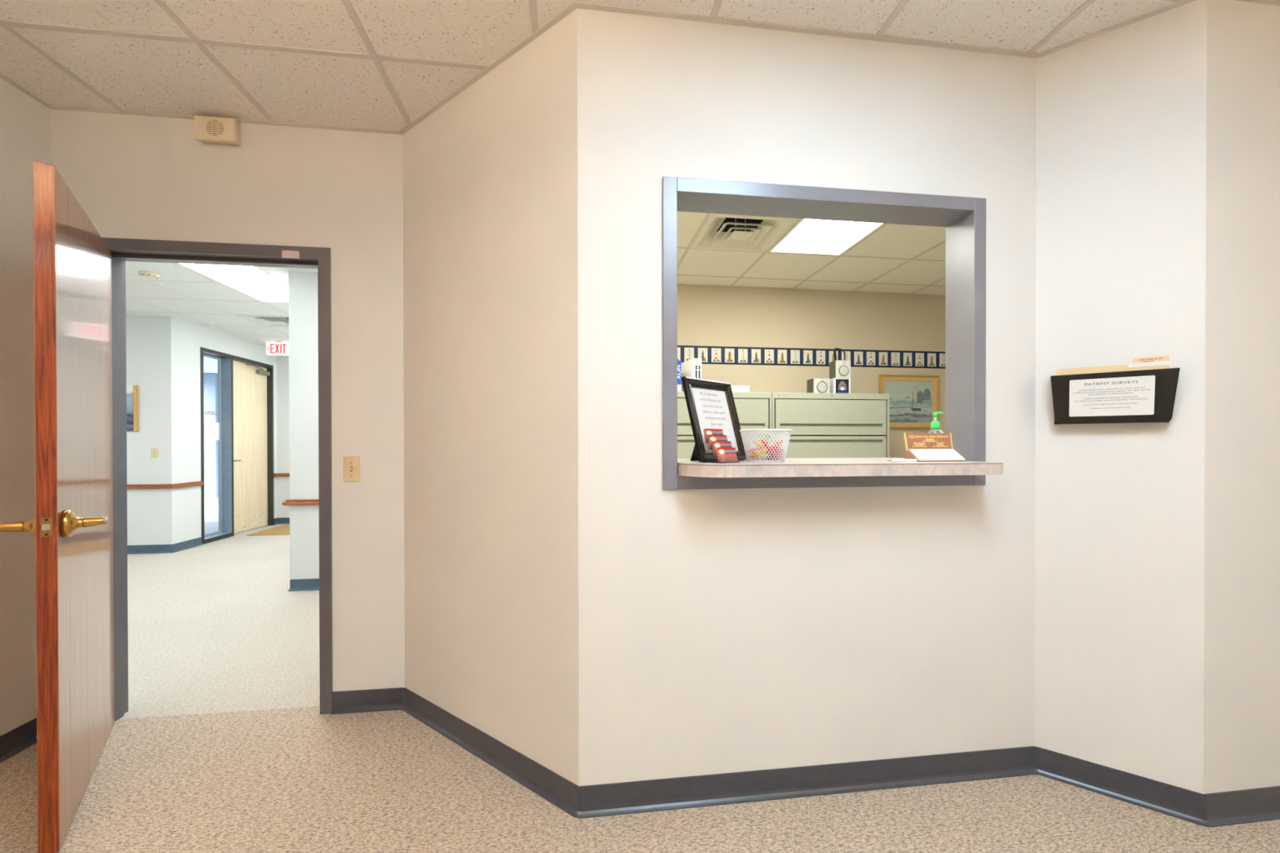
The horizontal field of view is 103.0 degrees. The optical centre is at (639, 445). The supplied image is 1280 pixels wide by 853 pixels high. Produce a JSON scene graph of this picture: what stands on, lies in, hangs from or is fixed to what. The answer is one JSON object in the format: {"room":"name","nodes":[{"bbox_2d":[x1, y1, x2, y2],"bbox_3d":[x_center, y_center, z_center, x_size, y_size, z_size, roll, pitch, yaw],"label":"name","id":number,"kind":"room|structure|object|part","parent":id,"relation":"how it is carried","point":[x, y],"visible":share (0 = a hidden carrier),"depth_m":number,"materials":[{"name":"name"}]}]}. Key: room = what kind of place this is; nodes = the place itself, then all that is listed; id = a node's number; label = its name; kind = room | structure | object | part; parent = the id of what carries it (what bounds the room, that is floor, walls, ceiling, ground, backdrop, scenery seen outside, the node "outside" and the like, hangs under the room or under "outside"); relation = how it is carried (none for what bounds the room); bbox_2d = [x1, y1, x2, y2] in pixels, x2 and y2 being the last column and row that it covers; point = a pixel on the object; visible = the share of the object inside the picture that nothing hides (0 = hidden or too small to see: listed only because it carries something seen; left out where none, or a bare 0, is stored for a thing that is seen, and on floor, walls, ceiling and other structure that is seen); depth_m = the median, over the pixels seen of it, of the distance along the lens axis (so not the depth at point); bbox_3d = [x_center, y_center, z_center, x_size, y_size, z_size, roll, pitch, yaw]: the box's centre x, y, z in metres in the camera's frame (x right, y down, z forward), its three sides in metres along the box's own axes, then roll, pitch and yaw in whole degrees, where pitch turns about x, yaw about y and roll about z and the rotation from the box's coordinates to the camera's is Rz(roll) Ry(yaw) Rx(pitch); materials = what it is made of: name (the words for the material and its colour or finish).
{"room":"medical waiting room","nodes":[
{"label":"medical waiting room","id":0,"kind":"room"},
{"bbox_2d":[0,77,50,736],"bbox_3d":[-2.288,-0.100,-0.335,0.125,2.712,5.383,0,0,-7],"label":"wall","id":1,"kind":"structure","parent":0,"point":[24,122],"depth_m":2.08,"materials":[{"name":"white paint"}]},
{"bbox_2d":[0,717,36,763],"bbox_3d":[-2.158,1.208,-0.311,0.133,0.096,5.133,0,0,-7],"label":"baseboard","id":2,"kind":"structure","parent":1,"relation":"attached to","point":[24,736],"depth_m":2.07,"materials":[{"name":"grey rubber"}]},
{"bbox_2d":[125,315,181,545],"bbox_3d":[-6.839,-0.133,5.723,2.930,2.732,0.130,0,0,-7],"label":"wall","id":3,"kind":"structure","parent":0,"point":[152,342],"depth_m":5.83,"materials":[{"name":"white paint"}]},
{"bbox_2d":[126,385,138,431],"bbox_3d":[-6.064,-0.424,5.743,0.712,0.525,0.028,0,0,-7],"label":"print","id":4,"kind":"object","parent":3,"relation":"attached to","point":[132,418],"visible":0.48,"depth_m":5.78,"materials":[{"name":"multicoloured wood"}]},
{"bbox_2d":[151,448,158,457],"bbox_3d":[-5.549,0.085,5.818,0.072,0.114,0.018,0,0,-7],"label":"light switch","id":5,"kind":"object","parent":3,"relation":"attached to","point":[154,451],"visible":1,"depth_m":5.82,"materials":[{"name":"beige plastic"}]},
{"bbox_2d":[127,537,202,554],"bbox_3d":[-6.848,1.184,5.886,2.950,0.096,0.482,0,0,-7],"label":"baseboard","id":6,"kind":"structure","parent":3,"relation":"attached to","point":[152,548],"depth_m":5.84,"materials":[{"name":"blue rubber"}]},
{"bbox_2d":[127,480,204,489],"bbox_3d":[-6.837,0.471,5.873,2.970,0.057,0.503,0,0,-7],"label":"chair rail","id":7,"kind":"object","parent":3,"relation":"attached to","point":[130,486],"visible":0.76,"depth_m":5.81,"materials":[{"name":"brown wood"}]},
{"bbox_2d":[125,261,317,346],"bbox_3d":[-4.790,-1.488,5.039,6.920,0.020,6.067,0,0,-7],"label":"ceiling","id":8,"kind":"structure","parent":0,"point":[167,271],"depth_m":5.26,"materials":[{"name":"white tile"}]},
{"bbox_2d":[137,271,159,279],"bbox_3d":[-4.208,-1.459,4.367,0.140,0.034,0.140,0,0,-7],"label":"smoke detector","id":9,"kind":"object","parent":8,"relation":"attached to","point":[147,274],"visible":1,"depth_m":4.34,"materials":[{"name":"beige plastic"}]},
{"bbox_2d":[125,262,288,344],"bbox_3d":[-4.775,-1.477,5.043,6.850,0.003,5.942,0,0,-7],"label":"grid","id":10,"kind":"object","parent":8,"relation":"attached to","point":[260,268],"visible":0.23,"depth_m":5.20,"materials":[{"name":"white metal"}]},
{"bbox_2d":[176,262,288,302],"bbox_3d":[-3.515,-1.484,4.669,0.586,0.024,1.195,0,0,-7],"label":"recessed light","id":11,"kind":"object","parent":8,"relation":"in","point":[253,282],"visible":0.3,"depth_m":4.55,"materials":[{"name":"white plastic"}]},
{"bbox_2d":[236,315,288,327],"bbox_3d":[-4.318,-1.577,6.100,0.586,0.214,0.586,0,0,-7],"label":"ceiling vent","id":12,"kind":"object","parent":8,"relation":"in","point":[267,321],"visible":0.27,"depth_m":6.03,"materials":[{"name":"silver metal"}]},
{"bbox_3d":[-4.317,-1.475,6.101,0.144,0.010,0.144,0,0,-7],"label":"plate","id":13,"kind":"part","parent":12,"relation":"part of","materials":[{"name":"white metal"}]},
{"bbox_2d":[266,341,288,355],"bbox_3d":[-5.132,-1.389,7.259,0.340,0.200,0.046,0,0,-7],"label":"exit sign","id":14,"kind":"object","parent":8,"relation":"hanging from","point":[277,348],"visible":0.84,"depth_m":7.24,"materials":[{"name":"white plastic"}]},
{"bbox_2d":[49,108,404,691],"bbox_3d":[-4.424,-0.108,2.036,6.759,2.712,0.125,0,0,-7],"label":"wall","id":15,"kind":"structure","parent":0,"point":[133,176],"depth_m":2.37,"materials":[{"name":"white paint"}]},
{"bbox_2d":[0,160,114,852],"bbox_3d":[-2.071,0.194,1.888,0.239,2.093,0.914,0,0,-38],"label":"door","id":16,"kind":"structure","parent":15,"relation":"in","point":[72,524],"depth_m":1.66,"materials":[{"name":"red wood"}]},
{"bbox_3d":[-1.901,0.247,1.538,0.056,0.032,0.032,0,0,-38],"label":"lever","id":17,"kind":"part","parent":16,"relation":"part of","materials":[{"name":"gold metal"}]},
{"bbox_3d":[-1.793,0.246,1.539,0.025,0.058,0.002,0,0,-38],"label":"latch plate","id":18,"kind":"part","parent":16,"relation":"part of","materials":[{"name":"gold metal"}]},
{"bbox_3d":[-1.764,0.246,1.646,0.048,0.032,0.032,0,0,-38],"label":"lever","id":19,"kind":"part","parent":16,"relation":"part of","materials":[{"name":"gold metal"}]},
{"bbox_2d":[194,115,239,145],"bbox_3d":[-1.877,-1.399,2.270,0.165,0.108,0.063,0,0,-7],"label":"wall speaker","id":20,"kind":"object","parent":15,"relation":"attached to","point":[213,130],"visible":1,"depth_m":2.24,"materials":[{"name":"beige plastic"}]},
{"bbox_2d":[206,120,223,136],"bbox_3d":[-1.869,-1.397,2.241,0.072,0.069,0.003,0,0,-7],"label":"grille","id":21,"kind":"object","parent":20,"relation":"attached to","point":[214,127],"depth_m":2.24,"materials":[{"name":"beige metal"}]},
{"bbox_2d":[102,237,333,721],"bbox_3d":[-1.938,0.165,2.364,1.004,2.155,0.149,0,0,-7],"label":"door frame","id":22,"kind":"structure","parent":15,"relation":"attached to","point":[122,250],"depth_m":2.35,"materials":[{"name":"grey metal"}]},
{"bbox_2d":[281,250,299,258],"bbox_3d":[-1.596,-0.874,2.327,0.073,0.034,0.003,0,0,-7],"label":"tab","id":23,"kind":"object","parent":22,"relation":"attached to","point":[285,254],"visible":1,"depth_m":2.33,"materials":[{"name":"plastic"}]},
{"bbox_2d":[343,456,359,481],"bbox_3d":[-1.345,0.109,2.370,0.070,0.117,0.018,0,0,-7],"label":"light switch","id":24,"kind":"object","parent":15,"relation":"attached to","point":[351,464],"visible":1,"depth_m":2.37,"materials":[{"name":"beige plastic"}]},
{"bbox_2d":[179,319,277,542],"bbox_3d":[-5.600,-0.141,7.005,0.140,2.732,2.090,0,0,-7],"label":"wall","id":25,"kind":"structure","parent":0,"point":[193,336],"depth_m":6.21,"materials":[{"name":"white paint"}]},
{"bbox_2d":[203,353,222,537],"bbox_3d":[-5.606,-0.003,6.593,0.024,2.350,0.517,0,0,-7],"label":"window","id":26,"kind":"structure","parent":25,"relation":"in","point":[211,364],"depth_m":6.69,"materials":[{"name":"clear glass"}]},
{"bbox_2d":[208,422,219,439],"bbox_3d":[-5.620,-0.191,6.724,0.001,0.235,0.190,0,0,-7],"label":"posted notice","id":27,"kind":"object","parent":26,"relation":"attached to","point":[214,432],"visible":1,"depth_m":6.73,"materials":[{"name":"white paper"}]},
{"bbox_2d":[200,346,274,544],"bbox_3d":[-5.609,0.000,7.061,0.156,2.450,1.537,0,0,-7],"label":"frame","id":28,"kind":"object","parent":25,"relation":"attached to","point":[227,360],"visible":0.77,"depth_m":6.86,"materials":[{"name":"black metal"}]},
{"bbox_2d":[233,360,270,533],"bbox_3d":[-5.625,0.018,7.342,0.103,2.387,0.880,0,0,-7],"label":"door","id":29,"kind":"structure","parent":25,"relation":"in","point":[250,381],"depth_m":7.36,"materials":[{"name":"beige wood"}]},
{"bbox_2d":[276,355,289,517],"bbox_3d":[-4.519,-0.148,8.140,2.300,2.732,0.120,0,0,-7],"label":"wall","id":30,"kind":"structure","parent":0,"point":[282,362],"depth_m":7.94,"materials":[{"name":"white paint"}]},
{"bbox_2d":[273,473,289,477],"bbox_3d":[-4.564,0.457,8.031,2.180,0.057,0.090,0,0,-7],"label":"chair rail","id":31,"kind":"object","parent":30,"relation":"attached to","point":[275,475],"visible":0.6,"depth_m":7.91,"materials":[{"name":"brown wood"}]},
{"bbox_2d":[274,517,289,524],"bbox_3d":[-4.562,1.171,8.030,2.180,0.096,0.100,0,0,-7],"label":"baseboard","id":32,"kind":"structure","parent":30,"relation":"attached to","point":[278,520],"depth_m":7.94,"materials":[{"name":"blue rubber"}]},
{"bbox_2d":[288,271,319,579],"bbox_3d":[-2.124,-0.134,4.501,1.740,2.732,0.120,0,0,-7],"label":"wall","id":33,"kind":"structure","parent":0,"point":[303,286],"depth_m":4.34,"materials":[{"name":"white paint"}]},
{"bbox_2d":[281,498,319,506],"bbox_3d":[-2.388,0.474,6.365,1.780,0.057,3.960,0,0,-7],"label":"chair rail","id":34,"kind":"object","parent":33,"relation":"attached to","point":[303,502],"visible":0.19,"depth_m":4.32,"materials":[{"name":"brown wood"}]},
{"bbox_2d":[287,578,319,591],"bbox_3d":[-2.378,1.176,6.380,1.760,0.096,3.940,0,0,-7],"label":"baseboard","id":35,"kind":"structure","parent":33,"relation":"attached to","point":[300,584],"depth_m":4.34,"materials":[{"name":"blue rubber"}]},
{"bbox_2d":[402,8,578,786],"bbox_3d":[-0.644,-0.114,2.124,1.197,2.712,0.125,0,0,38],"label":"wall","id":36,"kind":"structure","parent":0,"point":[491,175],"depth_m":1.97,"materials":[{"name":"white paint"}]},
{"bbox_2d":[0,0,1171,294],"bbox_3d":[1.039,-1.483,1.168,6.929,0.030,7.320,0,0,-7],"label":"ceiling","id":37,"kind":"structure","parent":0,"point":[139,75],"depth_m":1.89,"materials":[{"name":"tile"}]},
{"bbox_2d":[0,0,1279,134],"bbox_3d":[0.523,-1.458,0.028,5.549,0.006,5.133,0,0,-7],"label":"grid","id":38,"kind":"object","parent":37,"relation":"attached to","point":[536,32],"visible":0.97,"depth_m":1.85,"materials":[{"name":"paint"}]},
{"bbox_2d":[690,213,798,252],"bbox_3d":[0.706,-1.582,3.580,0.586,0.214,0.586,0,0,-7],"label":"ceiling vent","id":39,"kind":"object","parent":37,"relation":"in","point":[726,232],"visible":0.59,"depth_m":3.63,"materials":[{"name":"metal"}]},
{"bbox_3d":[0.707,-1.480,3.581,0.144,0.010,0.144,0,0,-7],"label":"plate","id":40,"kind":"part","parent":39,"relation":"part of","materials":[{"name":"metal"}]},
{"bbox_2d":[677,213,945,295],"bbox_3d":[1.583,-1.488,3.550,5.130,0.005,2.640,0,0,-7],"label":"grid","id":41,"kind":"object","parent":37,"relation":"attached to","point":[708,215],"visible":0.29,"depth_m":4.28,"materials":[{"name":"metal"}]},
{"bbox_2d":[768,218,884,255],"bbox_3d":[1.351,-1.495,3.358,0.586,0.024,1.195,0,0,-7],"label":"recessed light","id":42,"kind":"object","parent":37,"relation":"in","point":[807,236],"visible":0.36,"depth_m":3.63,"materials":[{"name":"plastic"}]},
{"bbox_2d":[0,524,1279,852],"bbox_3d":[-1.876,1.300,2.785,13.000,0.120,12.000,0,0,-7],"label":"floor","id":43,"kind":"structure","parent":0,"point":[304,780],"depth_m":1.82,"materials":[{"name":"carpet"}]},
{"bbox_2d":[246,524,289,535],"bbox_3d":[-4.762,1.216,7.479,1.320,0.010,0.940,0,0,-7],"label":"floor mat","id":44,"kind":"object","parent":43,"relation":"on","point":[284,529],"visible":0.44,"depth_m":7.17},
{"bbox_2d":[677,391,772,458],"bbox_3d":[0.561,0.388,4.496,1.072,1.682,0.474,0,0,-7],"label":"filing cabinet","id":45,"kind":"object","parent":43,"relation":"on","point":[753,409],"visible":0.13,"depth_m":4.30,"materials":[{"name":"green metal"}]},
{"bbox_2d":[677,360,681,391],"bbox_3d":[0.202,-0.583,4.375,0.262,0.262,0.242,0,0,-7],"label":"box","id":46,"kind":"object","parent":45,"relation":"on","point":[679,362],"visible":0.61,"depth_m":4.27,"materials":[{"name":"blue cardboard"}]},
{"bbox_2d":[681,358,702,391],"bbox_3d":[0.448,-0.597,4.462,0.080,0.288,0.302,0,0,-16],"label":"ring binder","id":47,"kind":"object","parent":45,"relation":"on","point":[692,367],"visible":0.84,"depth_m":4.33,"materials":[{"name":"white plastic"}]},
{"bbox_3d":[0.590,0.072,4.275,1.012,0.304,0.018,0,0,-7],"label":"drawer","id":48,"kind":"part","parent":45,"relation":"part of","materials":[{"name":"green metal"}]},
{"bbox_3d":[0.589,-0.242,4.273,1.012,0.304,0.018,0,0,-7],"label":"drawer","id":49,"kind":"part","parent":45,"relation":"part of","materials":[{"name":"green metal"}]},
{"bbox_2d":[730,385,749,391],"bbox_3d":[0.842,-0.482,4.445,0.164,0.058,0.204,0,0,-7],"label":"carton","id":50,"kind":"object","parent":45,"relation":"on","point":[734,388],"visible":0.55,"depth_m":4.34,"materials":[{"name":"cardboard"}]},
{"bbox_3d":[0.842,-0.502,4.445,0.164,0.018,0.204,0,0,-7],"label":"lid","id":51,"kind":"part","parent":50,"relation":"part of","materials":[{"name":"white cardboard"}]},
{"bbox_2d":[772,392,889,457],"bbox_3d":[1.629,0.386,4.636,1.072,1.682,0.474,0,0,-7],"label":"filing cabinet","id":52,"kind":"object","parent":43,"relation":"on","point":[822,424],"visible":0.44,"depth_m":4.41,"materials":[{"name":"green metal"}]},
{"bbox_2d":[806,377,830,393],"bbox_3d":[1.583,-0.522,4.519,0.148,0.134,0.146,0,0,-7],"label":"speaker","id":53,"kind":"object","parent":52,"relation":"on","point":[815,384],"visible":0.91,"depth_m":4.45},
{"bbox_3d":[1.657,0.070,4.415,1.012,0.304,0.018,0,0,-7],"label":"drawer","id":54,"kind":"part","parent":52,"relation":"part of","materials":[{"name":"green metal"}]},
{"bbox_3d":[1.657,-0.244,4.413,1.012,0.304,0.018,0,0,-7],"label":"drawer","id":55,"kind":"part","parent":52,"relation":"part of","materials":[{"name":"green metal"}]},
{"bbox_2d":[830,377,850,393],"bbox_3d":[1.775,-0.525,4.526,0.156,0.139,0.093,0,0,-7],"label":"printed box","id":56,"kind":"object","parent":52,"relation":"on","point":[837,385],"visible":0.88,"depth_m":4.48,"materials":[{"name":"white cardboard"}]},
{"bbox_2d":[829,360,850,378],"bbox_3d":[1.783,-0.672,4.539,0.136,0.156,0.131,0,0,-7],"label":"speaker","id":57,"kind":"object","parent":56,"relation":"on","point":[837,368],"visible":0.98,"depth_m":4.48},
{"bbox_2d":[833,347,845,360],"bbox_3d":[1.772,-0.808,4.531,0.117,0.120,0.012,0,0,-7],"label":"strap loop","id":58,"kind":"object","parent":57,"relation":"on","point":[837,348],"visible":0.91,"depth_m":4.53,"materials":[{"name":"black plastic"}]},
{"bbox_2d":[837,381,846,390],"bbox_3d":[1.780,-0.530,4.481,0.084,0.082,0.001,0,0,-7],"label":"shade","id":59,"kind":"object","parent":56,"relation":"hanging from","point":[842,385],"depth_m":4.48,"materials":[{"name":"white"}]},
{"bbox_3d":[1.779,-0.522,4.482,0.122,0.126,0.001,0,0,-7],"label":"picture panel","id":60,"kind":"part","parent":56,"relation":"part of","materials":[{"name":"blue paper"}]},
{"bbox_2d":[577,8,1035,786],"bbox_3d":[0.665,-0.115,1.888,1.776,2.712,0.125,0,0,-7],"label":"wall","id":61,"kind":"structure","parent":0,"point":[721,631],"depth_m":1.81,"materials":[{"name":"white paint"}]},
{"bbox_2d":[330,687,1279,826],"bbox_3d":[0.798,1.193,1.856,4.556,0.096,0.583,0,0,8],"label":"baseboard","id":62,"kind":"structure","parent":61,"relation":"attached to","point":[1260,804],"depth_m":1.82,"materials":[{"name":"grey rubber"}]},
{"bbox_2d":[662,176,986,489],"bbox_3d":[0.673,-0.385,1.887,1.218,1.066,0.149,0,0,-7],"label":"window","id":63,"kind":"structure","parent":61,"relation":"in","point":[963,219],"depth_m":1.88,"materials":[{"name":"grey metal"}]},
{"bbox_2d":[677,457,1003,477],"bbox_3d":[0.663,0.078,1.974,1.118,0.041,0.621,0,0,-7],"label":"countertop","id":64,"kind":"structure","parent":63,"relation":"on","point":[791,467],"depth_m":1.68,"materials":[{"name":"laminate"}]},
{"bbox_2d":[680,376,746,462],"bbox_3d":[0.275,-0.098,1.952,0.140,0.312,0.290,0,0,45],"label":"picture frame","id":65,"kind":"object","parent":64,"relation":"on","point":[710,404],"visible":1,"depth_m":1.95,"materials":[{"name":"black plastic"}]},
{"bbox_3d":[0.248,-0.036,1.979,0.064,0.188,0.090,0,0,45],"label":"easel leg","id":66,"kind":"part","parent":65,"relation":"part of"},
{"bbox_2d":[702,434,739,463],"bbox_3d":[0.283,0.010,1.785,0.098,0.098,0.085,0,0,-37],"label":"card holder","id":67,"kind":"object","parent":64,"relation":"on","point":[708,455],"visible":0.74,"depth_m":1.76,"materials":[{"name":"clear plastic"}]},
{"bbox_2d":[703,428,723,440],"bbox_3d":[0.264,-0.034,1.810,0.088,0.051,0.021,0,0,-37],"label":"cards","id":68,"kind":"object","parent":67,"relation":"in","point":[707,432],"visible":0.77,"depth_m":1.80,"materials":[{"name":"red paper"}]},
{"bbox_2d":[707,435,727,447],"bbox_3d":[0.276,-0.012,1.794,0.088,0.051,0.021,0,0,-37],"label":"cards","id":69,"kind":"object","parent":67,"relation":"in","point":[711,438],"visible":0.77,"depth_m":1.79,"materials":[{"name":"red paper"}]},
{"bbox_2d":[711,441,732,453],"bbox_3d":[0.288,0.010,1.779,0.088,0.051,0.021,0,0,-37],"label":"cards","id":70,"kind":"object","parent":67,"relation":"in","point":[715,445],"visible":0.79,"depth_m":1.77,"materials":[{"name":"red paper"}]},
{"bbox_2d":[715,447,736,457],"bbox_3d":[0.300,0.032,1.763,0.088,0.051,0.021,0,0,-37],"label":"cards","id":71,"kind":"object","parent":67,"relation":"in","point":[721,451],"visible":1,"depth_m":1.76,"materials":[{"name":"red paper"}]},
{"bbox_2d":[739,428,791,462],"bbox_3d":[0.463,0.000,1.876,0.188,0.118,0.188,0,0,-7],"label":"basket","id":72,"kind":"object","parent":64,"relation":"on","point":[747,438],"visible":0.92,"depth_m":1.82,"materials":[{"name":"white plastic"}]},
{"bbox_2d":[753,441,766,448],"bbox_3d":[0.436,-0.001,1.855,0.054,0.028,0.021,0,0,-30],"label":"candy","id":73,"kind":"object","parent":72,"relation":"in","point":[760,443],"visible":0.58,"depth_m":1.85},
{"bbox_2d":[755,453,769,458],"bbox_3d":[0.443,0.037,1.829,0.053,0.021,0.021,0,0,-13],"label":"candy","id":74,"kind":"object","parent":72,"relation":"in","point":[762,453],"visible":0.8,"depth_m":1.82,"materials":[{"name":"yellow plastic"}]},
{"bbox_2d":[757,448,767,454],"bbox_3d":[0.445,0.019,1.837,0.054,0.033,0.021,0,0,-16],"label":"candy","id":75,"kind":"object","parent":72,"relation":"in","point":[762,448],"visible":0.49,"depth_m":1.83,"materials":[{"name":"plastic"}]},
{"bbox_2d":[762,454,777,460],"bbox_3d":[0.467,0.043,1.834,0.053,0.021,0.021,0,0,4],"label":"candy","id":76,"kind":"object","parent":72,"relation":"in","point":[770,456],"visible":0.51,"depth_m":1.83,"materials":[{"name":"plastic"}]},
{"bbox_2d":[766,445,775,454],"bbox_3d":[0.473,0.021,1.834,0.021,0.041,0.051,0,0,42],"label":"candy","id":77,"kind":"object","parent":72,"relation":"in","point":[771,450],"visible":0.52,"depth_m":1.82,"materials":[{"name":"red plastic"}]},
{"bbox_2d":[771,444,782,452],"bbox_3d":[0.491,0.009,1.835,0.054,0.033,0.021,0,0,-7],"label":"candy","id":78,"kind":"object","parent":72,"relation":"in","point":[773,447],"visible":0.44,"depth_m":1.83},
{"bbox_2d":[885,458,917,462],"bbox_3d":[0.917,0.052,1.788,0.099,0.010,0.010,0,0,12],"label":"pen","id":79,"kind":"object","parent":64,"relation":"on","point":[892,460],"visible":0.99,"depth_m":1.78,"materials":[{"name":"white plastic"}]},
{"bbox_2d":[903,432,965,462],"bbox_3d":[1.052,0.005,1.821,0.186,0.103,0.079,0,0,-7],"label":"sign","id":80,"kind":"object","parent":64,"relation":"on","point":[924,447],"visible":1,"depth_m":1.84,"materials":[{"name":"brown paper"}]},
{"bbox_2d":[927,411,943,433],"bbox_3d":[1.128,-0.036,1.945,0.062,0.187,0.062,0,0,-7],"label":"sanitizer bottle","id":81,"kind":"object","parent":64,"relation":"on","point":[935,424],"visible":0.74,"depth_m":1.94,"materials":[{"name":"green plastic"}]},
{"bbox_2d":[902,462,970,462],"bbox_3d":[1.022,0.058,1.784,0.230,0.001,0.082,0,0,-7],"label":"paper slip","id":82,"kind":"object","parent":64,"relation":"on","point":[902,462],"visible":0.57,"depth_m":1.75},
{"bbox_2d":[677,284,945,457],"bbox_3d":[1.465,-0.146,4.931,5.250,2.742,0.124,0,0,-7],"label":"wall","id":83,"kind":"structure","parent":0,"point":[708,316],"depth_m":4.89,"materials":[{"name":"beige paint"}]},
{"bbox_2d":[878,374,938,428],"bbox_3d":[2.646,-0.431,5.010,0.622,0.523,0.030,0,0,-7],"label":"framed print","id":84,"kind":"object","parent":83,"relation":"attached to","point":[913,399],"visible":0.85,"depth_m":5.02,"materials":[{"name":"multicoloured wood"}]},
{"bbox_2d":[1034,0,1206,794],"bbox_3d":[1.693,-0.116,1.866,0.490,2.712,0.125,0,0,38],"label":"wall","id":85,"kind":"structure","parent":0,"point":[1121,113],"depth_m":1.78,"materials":[{"name":"white paint"}]},
{"bbox_2d":[1049,367,1180,424],"bbox_3d":[1.641,-0.168,1.778,0.326,0.178,0.078,0,0,38],"label":"pocket","id":86,"kind":"object","parent":85,"relation":"attached to","point":[1143,396],"visible":1,"depth_m":1.75,"materials":[{"name":"black plastic"}]},
{"bbox_2d":[1055,364,1165,375],"bbox_3d":[1.640,-0.176,1.781,0.291,0.186,0.005,0,0,38],"label":"manila folder","id":87,"kind":"object","parent":86,"relation":"in","point":[1113,370],"visible":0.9,"depth_m":1.81,"materials":[{"name":"beige paper"}]},
{"bbox_2d":[1057,355,1170,372],"bbox_3d":[1.653,-0.193,1.788,0.293,0.219,0.005,0,0,38],"label":"manila folder","id":88,"kind":"object","parent":86,"relation":"in","point":[1157,358],"visible":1,"depth_m":1.77,"materials":[{"name":"beige paper"}]},
{"bbox_2d":[1122,364,1170,371],"bbox_3d":[1.704,-0.175,1.724,0.126,0.184,0.001,0,0,38],"label":"paper sheet","id":89,"kind":"object","parent":86,"relation":"in","point":[1166,366],"visible":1,"depth_m":1.72,"materials":[{"name":"beige paper"}]},
{"bbox_2d":[1128,360,1172,368],"bbox_3d":[1.715,-0.183,1.733,0.132,0.200,0.001,0,0,38],"label":"paper sheet","id":90,"kind":"object","parent":86,"relation":"in","point":[1163,362],"visible":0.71,"depth_m":1.72,"materials":[{"name":"white paper"}]},
{"bbox_2d":[1203,0,1279,794],"bbox_3d":[3.164,-0.118,1.903,2.669,2.712,0.125,0,0,-7],"label":"wall","id":91,"kind":"structure","parent":0,"point":[1242,738],"depth_m":1.69,"materials":[{"name":"white paint"}]}
]}

